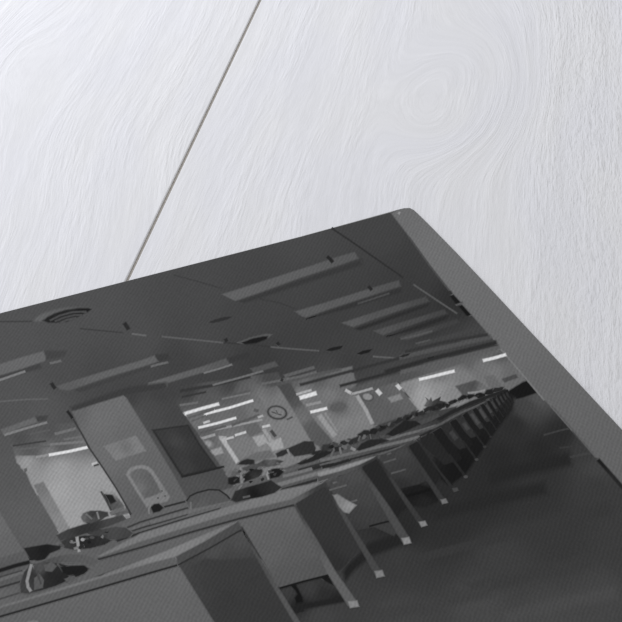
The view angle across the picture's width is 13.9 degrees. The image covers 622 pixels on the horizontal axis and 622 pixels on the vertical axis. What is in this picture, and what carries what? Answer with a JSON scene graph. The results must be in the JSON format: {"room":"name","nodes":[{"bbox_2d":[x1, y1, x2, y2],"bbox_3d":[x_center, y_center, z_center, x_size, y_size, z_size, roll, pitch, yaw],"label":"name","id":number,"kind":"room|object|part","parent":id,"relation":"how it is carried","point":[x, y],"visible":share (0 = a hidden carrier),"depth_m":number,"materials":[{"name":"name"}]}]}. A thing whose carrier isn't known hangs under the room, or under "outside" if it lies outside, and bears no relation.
{"room":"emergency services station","nodes":[
{"label":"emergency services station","id":0,"kind":"room"},
{"bbox_2d":[0,0,621,428],"bbox_3d":[-0.019,-0.112,0.986,0.779,0.018,1.040,5,34,11],"label":"tabletop","id":1,"kind":"object","parent":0,"point":[139,138],"visible":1,"depth_m":0.89,"materials":[{"name":"white wood"}]},
{"bbox_2d":[0,208,621,621],"bbox_3d":[-0.031,0.072,0.694,0.276,0.001,0.302,-15,36,-18],"label":"print","id":2,"kind":"object","parent":1,"relation":"on","point":[346,422],"visible":1,"depth_m":0.74,"materials":[{"name":"paper"}]},
{"bbox_3d":[-0.076,0.073,0.695,0.005,0.001,0.012,-15,36,-18],"label":"lever","id":3,"kind":"part","parent":2,"relation":"part of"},
{"bbox_3d":[-0.074,0.074,0.693,0.004,0.001,0.007,-15,36,-18],"label":"frame","id":4,"kind":"part","parent":2,"relation":"part of","materials":[{"name":"grey"}]},
{"bbox_3d":[-0.079,0.095,0.662,0.114,0.001,0.046,-15,36,-18],"label":"panel","id":5,"kind":"part","parent":2,"relation":"part of","materials":[{"name":"grey"}]},
{"bbox_3d":[-0.047,0.049,0.728,0.006,0.001,0.015,-15,36,-18],"label":"panel","id":6,"kind":"part","parent":2,"relation":"part of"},
{"label":"pictured arched panel","id":7,"kind":"part","parent":2,"relation":"part of","materials":[{"name":"grey paper"}]},
{"bbox_2d":[189,556,263,592],"bbox_3d":[-0.023,0.071,0.694,0.018,0.001,0.016,-15,36,-18],"label":"partition","id":8,"kind":"object","parent":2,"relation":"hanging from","point":[213,574],"depth_m":0.69,"materials":[{"name":"grey"}]},
{"bbox_3d":[-0.017,0.079,0.681,0.022,0.001,0.065,-15,36,-18],"label":"panel","id":9,"kind":"part","parent":2,"relation":"part of","materials":[{"name":"grey"}]},
{"bbox_3d":[-0.020,0.047,0.730,0.001,0.001,0.008,-4,34,-3],"label":"cord","id":10,"kind":"part","parent":2,"relation":"part of","materials":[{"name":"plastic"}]},
{"bbox_3d":[-0.007,0.077,0.683,0.003,0.001,0.065,-15,36,-18],"label":"leg","id":11,"kind":"part","parent":2,"relation":"part of","materials":[{"name":"grey"}]},
{"bbox_3d":[-0.007,0.065,0.702,0.018,0.001,0.033,-15,36,-18],"label":"panel","id":12,"kind":"part","parent":2,"relation":"part of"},
{"bbox_2d":[283,367,341,382],"bbox_3d":[0.001,0.019,0.769,0.019,0.001,0.004,-15,36,-18],"label":"ceiling lamp","id":13,"kind":"object","parent":2,"relation":"on","point":[334,370],"depth_m":0.77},
{"bbox_2d":[305,400,321,406],"bbox_3d":[0.001,0.028,0.757,0.005,0.001,0.002,-15,36,-18],"label":"strip light","id":14,"kind":"object","parent":2,"relation":"on","point":[315,402],"depth_m":0.76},
{"bbox_2d":[309,406,327,413],"bbox_3d":[0.002,0.029,0.754,0.006,0.001,0.002,-15,36,-18],"label":"strip light","id":15,"kind":"object","parent":2,"relation":"on","point":[325,408],"depth_m":0.75,"materials":[{"name":"white"}]},
{"bbox_3d":[0.003,0.067,0.698,0.005,0.001,0.048,-15,36,-18],"label":"leg","id":16,"kind":"part","parent":2,"relation":"part of","materials":[{"name":"grey"}]},
{"bbox_3d":[0.005,0.060,0.708,0.014,0.001,0.038,-15,36,-18],"label":"panel","id":17,"kind":"part","parent":2,"relation":"part of","materials":[{"name":"grey"}]},
{"bbox_2d":[325,345,343,351],"bbox_3d":[0.007,0.011,0.781,0.006,0.001,0.003,-15,36,-18],"label":"ceiling vent","id":18,"kind":"object","parent":2,"relation":"attached to","point":[334,348],"depth_m":0.78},
{"bbox_2d":[327,400,348,413],"bbox_3d":[0.008,0.029,0.755,0.007,0.001,0.007,-15,36,-18],"label":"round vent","id":19,"kind":"object","parent":2,"relation":"attached to","point":[336,406],"depth_m":0.76,"materials":[{"name":"grey"}]},
{"bbox_3d":[0.008,0.050,0.723,0.006,0.001,0.001,-15,36,-18],"label":"drawer handle","id":20,"kind":"part","parent":2,"relation":"part of","materials":[{"name":"grey"}]},
{"bbox_2d":[344,388,351,394],"bbox_3d":[0.011,0.024,0.762,0.002,0.001,0.004,-15,36,-18],"label":"lamp","id":21,"kind":"object","parent":2,"relation":"on","point":[346,390],"depth_m":0.76,"materials":[{"name":"white"}]},
{"bbox_3d":[0.011,0.061,0.707,0.005,0.001,0.042,-15,36,-18],"label":"leg","id":22,"kind":"part","parent":2,"relation":"part of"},
{"bbox_3d":[0.014,0.055,0.716,0.015,0.001,0.033,-15,36,-18],"label":"panel","id":23,"kind":"part","parent":2,"relation":"part of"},
{"bbox_2d":[351,386,373,395],"bbox_3d":[0.015,0.024,0.762,0.008,0.001,0.002,-15,36,-17],"label":"strip light","id":24,"kind":"object","parent":2,"relation":"on","point":[355,390],"depth_m":0.76,"materials":[{"name":"white"}]},
{"bbox_2d":[357,348,372,354],"bbox_3d":[0.017,0.013,0.779,0.006,0.001,0.003,-15,36,-18],"label":"ceiling vent","id":25,"kind":"object","parent":2,"relation":"attached to","point":[366,351],"depth_m":0.78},
{"bbox_2d":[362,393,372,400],"bbox_3d":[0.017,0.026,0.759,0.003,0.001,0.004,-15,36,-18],"label":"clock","id":26,"kind":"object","parent":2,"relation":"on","point":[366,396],"depth_m":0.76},
{"bbox_2d":[361,392,374,401],"bbox_3d":[0.017,0.026,0.759,0.004,0.001,0.005,-15,36,-18],"label":"wall clock","id":27,"kind":"object","parent":2,"relation":"on","point":[365,396],"depth_m":0.76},
{"bbox_2d":[374,388,382,396],"bbox_3d":[0.020,0.024,0.761,0.002,0.001,0.004,-15,36,-18],"label":"lamp","id":28,"kind":"object","parent":2,"relation":"on","point":[378,392],"depth_m":0.76,"materials":[{"name":"white"}]},
{"bbox_3d":[0.021,0.050,0.722,0.007,0.001,0.029,-15,36,-18],"label":"panel","id":29,"kind":"part","parent":2,"relation":"part of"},
{"bbox_3d":[0.020,0.054,0.716,0.004,0.001,0.037,-15,36,-18],"label":"leg","id":30,"kind":"part","parent":2,"relation":"part of","materials":[{"name":"grey"}]},
{"bbox_2d":[341,296,430,331],"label":"ceiling lamp","id":31,"kind":"object","parent":2,"relation":"on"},
{"bbox_3d":[0.023,0.043,0.733,0.005,0.001,0.001,-15,36,-18],"label":"drawer handle","id":32,"kind":"part","parent":2,"relation":"part of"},
{"bbox_2d":[395,383,401,390],"bbox_3d":[0.026,0.023,0.763,0.002,0.001,0.004,-16,36,-20],"label":"lamp","id":33,"kind":"object","parent":2,"relation":"on","point":[398,386],"depth_m":0.76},
{"bbox_3d":[0.025,0.046,0.728,0.005,0.001,0.001,-15,36,-18],"label":"drawer handle","id":34,"kind":"part","parent":2,"relation":"part of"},
{"bbox_3d":[0.025,0.051,0.720,0.003,0.001,0.035,-15,36,-18],"label":"leg","id":35,"kind":"part","parent":2,"relation":"part of","materials":[{"name":"grey"}]},
{"bbox_3d":[0.026,0.045,0.730,0.011,0.001,0.019,-15,36,-18],"label":"panel","id":36,"kind":"part","parent":2,"relation":"part of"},
{"bbox_2d":[373,308,449,338],"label":"ceiling lamp","id":37,"kind":"object","parent":2,"relation":"on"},
{"bbox_3d":[0.033,0.043,0.731,0.006,0.001,0.024,-15,36,-18],"label":"panel","id":38,"kind":"part","parent":2,"relation":"part of","materials":[{"name":"grey paper"}]},
{"bbox_3d":[0.032,0.046,0.727,0.004,0.001,0.029,-15,36,-18],"label":"leg","id":39,"kind":"part","parent":2,"relation":"part of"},
{"bbox_3d":[0.038,-0.015,0.819,0.003,0.001,0.036,-15,36,-18],"label":"pictured wall trim","id":40,"kind":"part","parent":2,"relation":"part of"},
{"bbox_2d":[398,318,460,340],"bbox_3d":[0.037,0.006,0.787,0.021,0.001,0.004,-15,36,-18],"label":"ceiling lamp","id":41,"kind":"object","parent":2,"relation":"on","point":[435,328],"depth_m":0.79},
{"bbox_3d":[0.036,0.044,0.730,0.002,0.001,0.028,-15,36,-18],"label":"leg","id":42,"kind":"part","parent":2,"relation":"part of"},
{"bbox_2d":[424,396,445,406],"bbox_3d":[0.037,0.027,0.756,0.008,0.001,0.008,-15,36,-18],"label":"plant","id":43,"kind":"object","parent":2,"relation":"on","point":[430,401],"depth_m":0.76,"materials":[{"name":"black plant"}]},
{"bbox_3d":[0.036,0.040,0.736,0.006,0.001,0.016,-15,36,-18],"label":"panel","id":44,"kind":"part","parent":2,"relation":"part of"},
{"bbox_2d":[418,369,455,381],"bbox_3d":[0.038,0.019,0.767,0.013,0.001,0.003,-15,36,-18],"label":"strip light","id":45,"kind":"object","parent":2,"relation":"on","point":[452,371],"depth_m":0.77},
{"bbox_3d":[0.040,0.039,0.738,0.004,0.001,0.018,-15,36,-18],"label":"panel","id":46,"kind":"part","parent":2,"relation":"part of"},
{"bbox_2d":[415,326,480,345],"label":"ceiling lamp","id":47,"kind":"object","parent":2,"relation":"on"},
{"bbox_3d":[0.041,0.036,0.741,0.005,0.001,0.014,-15,36,-18],"label":"panel","id":48,"kind":"part","parent":2,"relation":"part of","materials":[{"name":"grey"}]},
{"bbox_3d":[0.042,0.044,0.730,0.002,0.001,0.013,-15,36,-18],"label":"leg","id":49,"kind":"part","parent":2,"relation":"part of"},
{"bbox_3d":[0.044,0.036,0.742,0.003,0.001,0.015,-15,36,-18],"label":"panel","id":50,"kind":"part","parent":2,"relation":"part of","materials":[{"name":"grey"}]},
{"bbox_3d":[0.045,0.034,0.745,0.004,0.001,0.012,-15,36,-18],"label":"panel","id":51,"kind":"part","parent":2,"relation":"part of","materials":[{"name":"grey"}]},
{"bbox_3d":[0.046,0.040,0.735,0.001,0.001,0.011,-15,36,-18],"label":"leg","id":52,"kind":"part","parent":2,"relation":"part of","materials":[{"name":"black paper"}]},
{"bbox_2d":[436,388,506,421],"bbox_3d":[0.048,0.028,0.754,0.026,0.001,0.007,-15,36,-18],"label":"desk","id":53,"kind":"object","parent":2,"relation":"hanging from","point":[472,402],"depth_m":0.75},
{"bbox_2d":[427,393,515,485],"bbox_3d":[0.049,0.037,0.740,0.039,0.001,0.036,-15,36,-18],"label":"row of desks","id":54,"kind":"object","parent":2,"relation":"hanging from","point":[450,471],"depth_m":0.73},
{"bbox_3d":[0.047,0.033,0.746,0.003,0.001,0.013,-15,36,-18],"label":"panel","id":55,"kind":"part","parent":2,"relation":"part of","materials":[{"name":"grey"}]},
{"bbox_3d":[0.048,0.032,0.748,0.003,0.001,0.010,-15,36,-18],"label":"panel","id":56,"kind":"part","parent":2,"relation":"part of","materials":[{"name":"grey"}]},
{"bbox_3d":[0.049,0.037,0.740,0.001,0.001,0.009,-15,36,-18],"label":"leg","id":57,"kind":"part","parent":2,"relation":"part of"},
{"bbox_3d":[0.050,0.031,0.748,0.003,0.001,0.011,-15,36,-18],"label":"panel","id":58,"kind":"part","parent":2,"relation":"part of","materials":[{"name":"grey"}]},
{"bbox_3d":[0.051,0.035,0.743,0.001,0.001,0.008,-15,36,-18],"label":"leg","id":59,"kind":"part","parent":2,"relation":"part of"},
{"bbox_3d":[0.052,0.030,0.750,0.002,0.001,0.010,-15,36,-18],"label":"panel","id":60,"kind":"part","parent":2,"relation":"part of","materials":[{"name":"grey"}]},
{"bbox_3d":[0.054,0.029,0.752,0.002,0.001,0.009,-15,36,-18],"label":"panel","id":61,"kind":"part","parent":2,"relation":"part of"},
{"bbox_2d":[482,352,506,362],"bbox_3d":[0.056,0.014,0.774,0.009,0.001,0.003,-15,36,-18],"label":"strip light","id":62,"kind":"object","parent":2,"relation":"on","point":[502,355],"depth_m":0.77,"materials":[{"name":"white plastic"}]},
{"label":"panel","id":63,"kind":"part","parent":2,"relation":"part of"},
{"bbox_3d":[0.063,0.019,0.766,0.001,0.001,0.031,-15,36,-18],"label":"pictured wall trim","id":64,"kind":"part","parent":2,"relation":"part of","materials":[{"name":"grey paper"}]},
{"bbox_3d":[0.093,0.057,0.708,0.002,0.001,0.058,-15,36,-18],"label":"pictured skirting","id":65,"kind":"part","parent":2,"relation":"part of","materials":[{"name":"grey paper"}]}
]}

